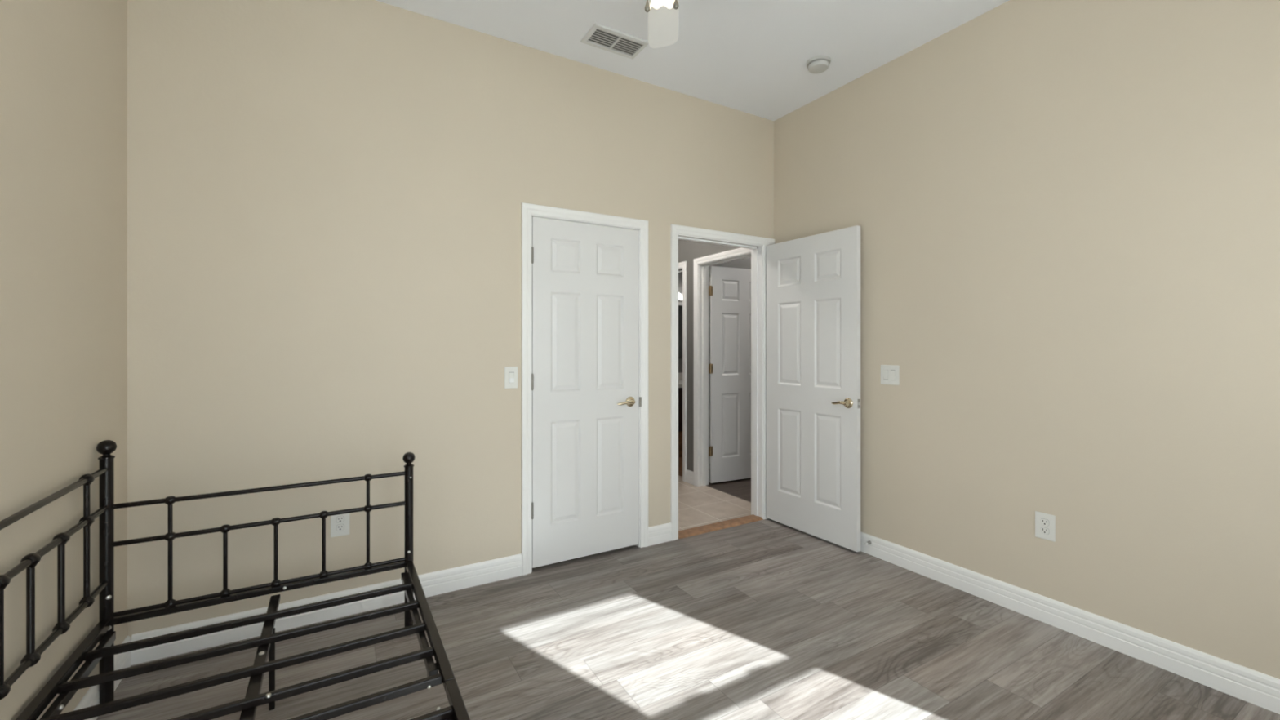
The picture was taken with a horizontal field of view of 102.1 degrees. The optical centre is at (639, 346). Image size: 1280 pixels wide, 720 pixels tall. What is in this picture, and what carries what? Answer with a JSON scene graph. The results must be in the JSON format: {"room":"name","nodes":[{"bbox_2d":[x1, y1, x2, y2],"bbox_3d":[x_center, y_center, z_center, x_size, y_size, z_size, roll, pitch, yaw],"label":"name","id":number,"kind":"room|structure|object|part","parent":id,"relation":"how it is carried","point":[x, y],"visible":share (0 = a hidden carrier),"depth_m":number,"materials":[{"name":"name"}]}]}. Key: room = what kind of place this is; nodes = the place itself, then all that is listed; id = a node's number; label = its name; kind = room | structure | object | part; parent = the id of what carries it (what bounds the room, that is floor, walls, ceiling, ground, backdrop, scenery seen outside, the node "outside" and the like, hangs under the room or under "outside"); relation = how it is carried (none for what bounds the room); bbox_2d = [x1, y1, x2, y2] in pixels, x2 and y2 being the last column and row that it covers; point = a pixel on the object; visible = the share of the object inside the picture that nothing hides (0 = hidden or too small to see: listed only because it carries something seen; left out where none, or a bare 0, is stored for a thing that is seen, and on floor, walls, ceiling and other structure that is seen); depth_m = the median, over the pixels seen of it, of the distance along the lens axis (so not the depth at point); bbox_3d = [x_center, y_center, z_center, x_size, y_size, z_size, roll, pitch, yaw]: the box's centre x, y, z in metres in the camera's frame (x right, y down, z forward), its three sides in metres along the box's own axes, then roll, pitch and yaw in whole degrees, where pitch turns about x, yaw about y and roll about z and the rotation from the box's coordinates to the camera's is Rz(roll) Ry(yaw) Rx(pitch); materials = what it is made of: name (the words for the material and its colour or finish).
{"room":"bedroom","nodes":[
{"label":"bedroom","id":0,"kind":"room"},
{"bbox_2d":[0,0,127,719],"bbox_3d":[-1.267,-0.208,0.524,0.200,3.000,3.765,0,0,-31],"label":"wall","id":1,"kind":"structure","parent":0,"point":[64,63],"depth_m":1.58,"materials":[{"name":"beige paint"}]},
{"bbox_2d":[73,635,131,719],"bbox_3d":[-1.196,1.233,0.615,0.015,0.118,3.450,0,0,-31],"label":"baseboard","id":2,"kind":"structure","parent":1,"relation":"attached to","point":[122,660],"depth_m":1.81,"materials":[{"name":"white paint"}]},
{"bbox_2d":[127,0,773,638],"bbox_3d":[-0.561,-0.208,3.060,3.594,3.000,0.115,0,0,-31],"label":"wall","id":3,"kind":"structure","parent":0,"point":[325,197],"depth_m":2.51,"materials":[{"name":"beige paint"}]},
{"bbox_2d":[330,513,349,537],"bbox_3d":[-1.434,0.847,2.474,0.080,0.122,0.007,0,0,-31],"label":"wall outlet","id":4,"kind":"object","parent":3,"relation":"attached to","point":[340,524],"visible":0.85,"depth_m":2.47,"materials":[{"name":"white plastic"}]},
{"bbox_2d":[336,524,344,530],"bbox_3d":[-1.433,0.866,2.472,0.033,0.031,0.003,0,0,-31],"label":"receptacle","id":5,"kind":"object","parent":4,"relation":"attached to","point":[339,526],"depth_m":2.47,"materials":[{"name":"white plastic"}]},
{"bbox_2d":[336,515,344,522],"bbox_3d":[-1.433,0.827,2.472,0.033,0.031,0.003,0,0,-31],"label":"receptacle","id":6,"kind":"object","parent":4,"relation":"attached to","point":[339,518],"depth_m":2.47,"materials":[{"name":"white plastic"}]},
{"bbox_2d":[130,522,671,665],"bbox_3d":[-0.928,1.233,2.768,2.636,0.118,0.015,0,0,-31],"label":"baseboard","id":7,"kind":"structure","parent":3,"relation":"attached to","point":[443,581],"depth_m":2.46,"materials":[{"name":"white paint"}]},
{"bbox_2d":[504,366,517,388],"bbox_3d":[-0.720,0.175,2.893,0.074,0.122,0.012,0,0,-31],"label":"light switch","id":8,"kind":"object","parent":3,"relation":"attached to","point":[510,372],"visible":1,"depth_m":2.89,"materials":[{"name":"white plastic"}]},
{"bbox_2d":[531,216,638,568],"bbox_3d":[-0.312,0.263,3.131,0.714,2.014,0.084,0,0,-31],"label":"door","id":9,"kind":"structure","parent":3,"relation":"in","point":[584,375],"depth_m":3.12,"materials":[{"name":"white paint"}]},
{"bbox_3d":[-0.085,0.352,3.232,0.119,0.028,0.023,0,0,-28],"label":"lever","id":10,"kind":"part","parent":9,"relation":"part of","materials":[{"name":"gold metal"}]},
{"bbox_3d":[-0.051,0.352,3.268,0.065,0.065,0.044,0,0,-31],"label":"handle","id":11,"kind":"part","parent":9,"relation":"part of","materials":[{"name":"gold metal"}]},
{"bbox_2d":[521,202,648,575],"bbox_3d":[-0.337,0.240,3.182,0.836,2.103,0.132,0,0,-31],"label":"door frame","id":12,"kind":"structure","parent":3,"relation":"attached to","point":[528,210],"depth_m":2.99,"materials":[{"name":"white paint"}]},
{"bbox_3d":[0.002,0.356,3.314,0.016,0.061,0.005,0,0,-31],"label":"strike plate","id":13,"kind":"part","parent":12,"relation":"part of","materials":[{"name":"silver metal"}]},
{"bbox_2d":[670,224,774,541],"bbox_3d":[0.411,0.240,4.154,1.078,2.103,1.046,0,0,-31],"label":"door frame","id":14,"kind":"structure","parent":3,"relation":"attached to","point":[757,245],"depth_m":3.90,"materials":[{"name":"white paint"}]},
{"bbox_2d":[678,271,682,373],"bbox_3d":[1.079,-0.083,7.097,3.065,2.750,0.100,0,0,-31],"label":"wall","id":15,"kind":"structure","parent":0,"point":[680,274],"depth_m":6.71,"materials":[{"name":"grey paint"}]},
{"bbox_2d":[678,305,682,359],"bbox_3d":[0.532,-0.183,6.711,1.300,0.690,0.008,0,0,-31],"label":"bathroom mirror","id":16,"kind":"object","parent":15,"relation":"attached to","point":[680,307],"visible":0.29,"depth_m":6.70,"materials":[{"name":"black mirror"}]},
{"bbox_2d":[678,293,682,301],"bbox_3d":[0.549,-0.638,6.643,0.800,0.100,0.142,0,0,-31],"label":"vanity light","id":17,"kind":"object","parent":15,"relation":"attached to","point":[680,295],"visible":0.1,"depth_m":6.67,"materials":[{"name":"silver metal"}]},
{"bbox_2d":[678,372,682,380],"bbox_3d":[0.535,0.392,6.706,1.560,0.100,0.020,0,0,-31],"label":"backsplash","id":18,"kind":"structure","parent":15,"relation":"attached to","point":[680,375],"depth_m":6.69,"materials":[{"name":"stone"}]},
{"bbox_2d":[96,457,1279,719],"bbox_3d":[1.049,1.352,3.479,6.794,0.120,6.100,0,0,-31],"label":"floor","id":19,"kind":"structure","parent":0,"point":[768,619],"depth_m":2.17,"materials":[{"name":"grey wood"}]},
{"bbox_2d":[0,440,470,719],"bbox_3d":[-0.956,0.812,1.219,1.033,0.960,2.046,0,0,-31],"label":"frame","id":20,"kind":"object","parent":19,"relation":"on","point":[104,633],"visible":1,"depth_m":1.68,"materials":[{"name":"metal"}]},
{"bbox_3d":[-1.540,0.829,1.242,0.034,0.039,0.033,0,0,-31],"label":"joint knob","id":21,"kind":"part","parent":20,"relation":"part of","materials":[{"name":"black metal"}]},
{"bbox_3d":[-1.540,0.570,1.242,0.034,0.039,0.033,0,0,-31],"label":"joint knob","id":22,"kind":"part","parent":20,"relation":"part of","materials":[{"name":"black metal"}]},
{"bbox_3d":[-1.616,0.829,1.372,0.034,0.039,0.033,0,0,-31],"label":"joint knob","id":23,"kind":"part","parent":20,"relation":"part of","materials":[{"name":"black metal"}]},
{"bbox_3d":[-1.616,0.570,1.372,0.034,0.039,0.033,0,0,-31],"label":"joint knob","id":24,"kind":"part","parent":20,"relation":"part of","materials":[{"name":"black metal"}]},
{"bbox_3d":[-1.379,0.832,0.969,0.019,0.019,1.995,0,0,-31],"label":"rail","id":25,"kind":"part","parent":20,"relation":"part of","materials":[{"name":"black metal"}]},
{"bbox_3d":[-1.379,0.568,0.969,0.019,0.019,1.995,0,0,-31],"label":"rail","id":26,"kind":"part","parent":20,"relation":"part of","materials":[{"name":"black metal"}]},
{"bbox_3d":[-1.379,0.433,0.969,0.019,0.019,1.995,0,0,-31],"label":"rail","id":27,"kind":"part","parent":20,"relation":"part of","materials":[{"name":"black metal"}]},
{"bbox_3d":[-1.707,0.829,1.525,0.034,0.039,0.033,0,0,-31],"label":"joint knob","id":28,"kind":"part","parent":20,"relation":"part of","materials":[{"name":"black metal"}]},
{"bbox_3d":[-1.707,0.570,1.525,0.034,0.039,0.033,0,0,-31],"label":"joint knob","id":29,"kind":"part","parent":20,"relation":"part of","materials":[{"name":"black metal"}]},
{"bbox_3d":[-1.378,0.975,0.970,0.028,0.030,1.951,0,0,-31],"label":"rail","id":30,"kind":"part","parent":20,"relation":"part of","materials":[{"name":"black metal"}]},
{"bbox_3d":[-1.799,0.829,1.682,0.034,0.039,0.033,0,0,-31],"label":"joint knob","id":31,"kind":"part","parent":20,"relation":"part of","materials":[{"name":"black metal"}]},
{"bbox_3d":[-1.799,0.570,1.682,0.034,0.039,0.033,0,0,-31],"label":"joint knob","id":32,"kind":"part","parent":20,"relation":"part of","materials":[{"name":"black metal"}]},
{"bbox_3d":[-1.799,0.435,1.682,0.034,0.039,0.033,0,0,-31],"label":"joint knob","id":33,"kind":"part","parent":20,"relation":"part of","materials":[{"name":"black metal"}]},
{"bbox_3d":[-1.886,0.837,1.828,0.037,0.885,0.037,0,0,-31],"label":"post","id":34,"kind":"part","parent":20,"relation":"part of","materials":[{"name":"black metal"}]},
{"bbox_3d":[-1.739,0.952,1.915,0.029,0.034,0.030,0,0,-31],"label":"joint knob","id":35,"kind":"part","parent":20,"relation":"part of","materials":[{"name":"black metal"}]},
{"bbox_3d":[-1.739,0.706,1.915,0.029,0.034,0.030,0,0,-31],"label":"joint knob","id":36,"kind":"part","parent":20,"relation":"part of","materials":[{"name":"black metal"}]},
{"bbox_3d":[-1.739,0.572,1.915,0.029,0.034,0.030,0,0,-31],"label":"joint knob","id":37,"kind":"part","parent":20,"relation":"part of","materials":[{"name":"black metal"}]},
{"bbox_3d":[-1.601,0.952,1.996,0.029,0.034,0.030,0,0,-31],"label":"joint knob","id":38,"kind":"part","parent":20,"relation":"part of","materials":[{"name":"black metal"}]},
{"bbox_3d":[-1.601,0.706,1.996,0.029,0.034,0.030,0,0,-31],"label":"joint knob","id":39,"kind":"part","parent":20,"relation":"part of","materials":[{"name":"black metal"}]},
{"bbox_3d":[-1.463,0.704,2.078,0.982,0.018,0.018,0,0,-31],"label":"rail","id":40,"kind":"part","parent":20,"relation":"part of","materials":[{"name":"black metal"}]},
{"bbox_3d":[-1.463,0.570,2.078,0.982,0.018,0.018,0,0,-31],"label":"rail","id":41,"kind":"part","parent":20,"relation":"part of","materials":[{"name":"black metal"}]},
{"bbox_3d":[-1.463,0.954,2.078,0.982,0.015,0.015,0,0,-31],"label":"rail","id":42,"kind":"part","parent":20,"relation":"part of","materials":[{"name":"black metal"}]},
{"bbox_3d":[-1.312,1.151,1.844,0.018,0.282,0.022,0,0,-31],"label":"leg","id":43,"kind":"part","parent":20,"relation":"part of","materials":[{"name":"black metal"}]},
{"bbox_3d":[-1.463,0.952,2.078,0.029,0.034,0.030,0,0,-31],"label":"joint knob","id":44,"kind":"part","parent":20,"relation":"part of","materials":[{"name":"black metal"}]},
{"bbox_3d":[-1.463,0.706,2.078,0.029,0.034,0.030,0,0,-31],"label":"joint knob","id":45,"kind":"part","parent":20,"relation":"part of","materials":[{"name":"black metal"}]},
{"bbox_3d":[-1.322,0.952,2.161,0.029,0.034,0.030,0,0,-31],"label":"joint knob","id":46,"kind":"part","parent":20,"relation":"part of","materials":[{"name":"black metal"}]},
{"bbox_3d":[-1.322,0.706,2.161,0.029,0.034,0.030,0,0,-31],"label":"joint knob","id":47,"kind":"part","parent":20,"relation":"part of","materials":[{"name":"black metal"}]},
{"bbox_3d":[-1.181,0.952,2.244,0.029,0.034,0.030,0,0,-31],"label":"joint knob","id":48,"kind":"part","parent":20,"relation":"part of","materials":[{"name":"black metal"}]},
{"bbox_3d":[-1.181,0.706,2.244,0.029,0.034,0.030,0,0,-31],"label":"joint knob","id":49,"kind":"part","parent":20,"relation":"part of","materials":[{"name":"black metal"}]},
{"bbox_3d":[-1.181,0.572,2.244,0.029,0.034,0.030,0,0,-31],"label":"joint knob","id":50,"kind":"part","parent":20,"relation":"part of","materials":[{"name":"black metal"}]},
{"bbox_3d":[-1.040,0.910,2.327,0.037,0.740,0.037,0,0,-31],"label":"post","id":51,"kind":"part","parent":20,"relation":"part of","materials":[{"name":"black metal"}]},
{"bbox_3d":[-0.534,0.975,1.468,0.028,0.030,1.951,0,0,-31],"label":"rail","id":52,"kind":"part","parent":20,"relation":"part of","materials":[{"name":"black metal"}]},
{"bbox_2d":[678,372,682,457],"bbox_3d":[0.687,0.817,6.448,1.560,0.950,0.618,0,0,-31],"label":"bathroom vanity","id":53,"kind":"object","parent":19,"relation":"on","point":[680,374],"visible":0.02,"depth_m":6.00,"materials":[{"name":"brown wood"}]},
{"bbox_3d":[0.675,1.142,6.469,1.500,0.300,0.570,0,0,-31],"label":"drawer","id":54,"kind":"part","parent":53,"relation":"part of","materials":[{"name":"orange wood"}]},
{"bbox_2d":[678,380,682,387],"bbox_3d":[0.682,0.462,6.456,1.560,0.040,0.600,0,0,-31],"label":"countertop","id":55,"kind":"structure","parent":53,"relation":"on","point":[680,382],"depth_m":6.04,"materials":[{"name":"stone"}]},
{"bbox_3d":[0.396,0.739,5.962,0.485,0.485,0.020,0,0,-31],"label":"cabinet door","id":56,"kind":"part","parent":53,"relation":"part of","materials":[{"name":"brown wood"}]},
{"bbox_2d":[678,514,763,538],"bbox_3d":[0.561,1.285,3.709,0.757,0.013,0.116,0,0,-31],"label":"threshold","id":57,"kind":"object","parent":19,"relation":"on","point":[750,518],"visible":0.8,"depth_m":3.68,"materials":[{"name":"brown wood"}]},
{"bbox_2d":[375,0,1008,120],"bbox_3d":[0.330,-1.768,1.467,3.909,0.120,3.765,0,0,-31],"label":"ceiling","id":58,"kind":"structure","parent":0,"point":[748,56],"depth_m":2.82,"materials":[{"name":"white paint"}]},
{"bbox_2d":[580,22,648,58],"bbox_3d":[-0.138,-1.704,2.899,0.339,0.009,0.192,0,0,-31],"label":"ceiling vent","id":59,"kind":"object","parent":58,"relation":"in","point":[599,36],"visible":1,"depth_m":2.89,"materials":[{"name":"white metal"}]},
{"bbox_2d":[644,0,679,48],"bbox_3d":[0.081,-1.421,1.800,1.276,0.575,1.219,0,0,3],"label":"ceiling fan","id":60,"kind":"object","parent":58,"relation":"hanging from","point":[663,15],"visible":1,"depth_m":2.23,"materials":[{"name":"grey metal"}]},
{"bbox_3d":[0.025,-1.153,1.752,0.018,0.040,0.019,0,0,3],"label":"pull knob","id":61,"kind":"part","parent":60,"relation":"part of","materials":[{"name":"grey metal"}]},
{"bbox_3d":[0.085,-1.283,1.896,0.102,0.119,0.113,0,0,3],"label":"lamp shade","id":62,"kind":"part","parent":60,"relation":"part of","materials":[{"name":"white glass"}]},
{"bbox_3d":[0.122,-1.160,1.748,0.018,0.040,0.019,0,0,3],"label":"pull knob","id":63,"kind":"part","parent":60,"relation":"part of","materials":[{"name":"grey metal"}]},
{"bbox_2d":[806,54,831,73],"bbox_3d":[1.071,-1.684,3.103,0.140,0.049,0.140,0,0,-31],"label":"smoke detector","id":64,"kind":"object","parent":58,"relation":"attached to","point":[818,64],"visible":1,"depth_m":3.07,"materials":[{"name":"white plastic"}]},
{"bbox_2d":[708,257,751,479],"bbox_3d":[1.867,-0.083,5.762,3.065,2.750,0.100,0,0,-31],"label":"wall","id":65,"kind":"structure","parent":0,"point":[745,263],"depth_m":5.12,"materials":[{"name":"grey paint"}]},
{"bbox_2d":[708,266,751,483],"bbox_3d":[0.989,0.264,4.958,0.778,2.020,0.084,0,0,-26],"label":"door","id":66,"kind":"structure","parent":65,"relation":"in","point":[729,288],"depth_m":4.90,"materials":[{"name":"white paint"}]},
{"bbox_2d":[678,0,1279,679],"bbox_3d":[1.277,-0.208,3.614,0.135,3.000,6.100,0,0,-31],"label":"wall","id":67,"kind":"structure","parent":0,"point":[1067,212],"depth_m":2.32,"materials":[{"name":"beige paint"}]},
{"bbox_2d":[678,261,686,481],"bbox_3d":[0.261,0.240,5.338,0.132,2.103,0.892,0,0,-31],"label":"door frame","id":68,"kind":"structure","parent":67,"relation":"attached to","point":[682,265],"depth_m":4.93,"materials":[{"name":"white paint"}]},
{"bbox_2d":[685,469,693,484],"bbox_3d":[0.471,1.233,4.871,0.015,0.118,0.126,0,0,-31],"label":"baseboard","id":69,"kind":"structure","parent":67,"relation":"attached to","point":[689,474],"depth_m":4.87,"materials":[{"name":"white paint"}]},
{"bbox_2d":[766,225,860,551],"bbox_3d":[1.151,0.264,3.531,0.115,2.024,0.785,0,0,-32],"label":"door","id":70,"kind":"structure","parent":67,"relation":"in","point":[813,282],"depth_m":3.48,"materials":[{"name":"white paint"}]},
{"bbox_3d":[1.257,0.358,3.277,0.023,0.028,0.119,0,0,-29],"label":"lever","id":71,"kind":"part","parent":70,"relation":"part of","materials":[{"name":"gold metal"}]},
{"bbox_3d":[1.293,0.358,3.244,0.044,0.065,0.065,0,0,-32],"label":"handle","id":72,"kind":"part","parent":70,"relation":"part of","materials":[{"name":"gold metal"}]},
{"bbox_2d":[864,540,871,545],"bbox_3d":[1.406,1.216,3.193,0.044,0.022,0.022,0,0,-31],"label":"door stop","id":73,"kind":"object","parent":67,"relation":"attached to","point":[868,542],"visible":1,"depth_m":3.19,"materials":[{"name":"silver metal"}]},
{"bbox_2d":[880,364,899,385],"bbox_3d":[1.496,0.172,3.100,0.010,0.118,0.120,0,0,-31],"label":"light switch","id":74,"kind":"object","parent":67,"relation":"attached to","point":[890,374],"visible":1,"depth_m":3.10,"materials":[{"name":"white plastic"}]},
{"bbox_2d":[1035,511,1055,542],"bbox_3d":[1.898,0.844,2.423,0.007,0.122,0.080,0,0,-31],"label":"wall outlet","id":75,"kind":"object","parent":67,"relation":"attached to","point":[1045,523],"visible":1,"depth_m":2.42,"materials":[{"name":"white plastic"}]},
{"bbox_2d":[1040,526,1048,534],"bbox_3d":[1.896,0.863,2.422,0.003,0.031,0.033,0,0,-31],"label":"receptacle","id":76,"kind":"object","parent":75,"relation":"attached to","point":[1044,530],"depth_m":2.42,"materials":[{"name":"white plastic"}]},
{"bbox_2d":[1040,518,1048,525],"bbox_3d":[1.896,0.824,2.422,0.003,0.031,0.033,0,0,-31],"label":"receptacle","id":77,"kind":"object","parent":75,"relation":"attached to","point":[1044,522],"depth_m":2.42,"materials":[{"name":"white plastic"}]},
{"bbox_2d":[860,531,1279,714],"bbox_3d":[1.891,1.233,2.426,0.015,0.118,3.430,0,0,-31],"label":"baseboard","id":78,"kind":"structure","parent":67,"relation":"attached to","point":[1257,688],"depth_m":2.24,"materials":[{"name":"white paint"}]}
]}

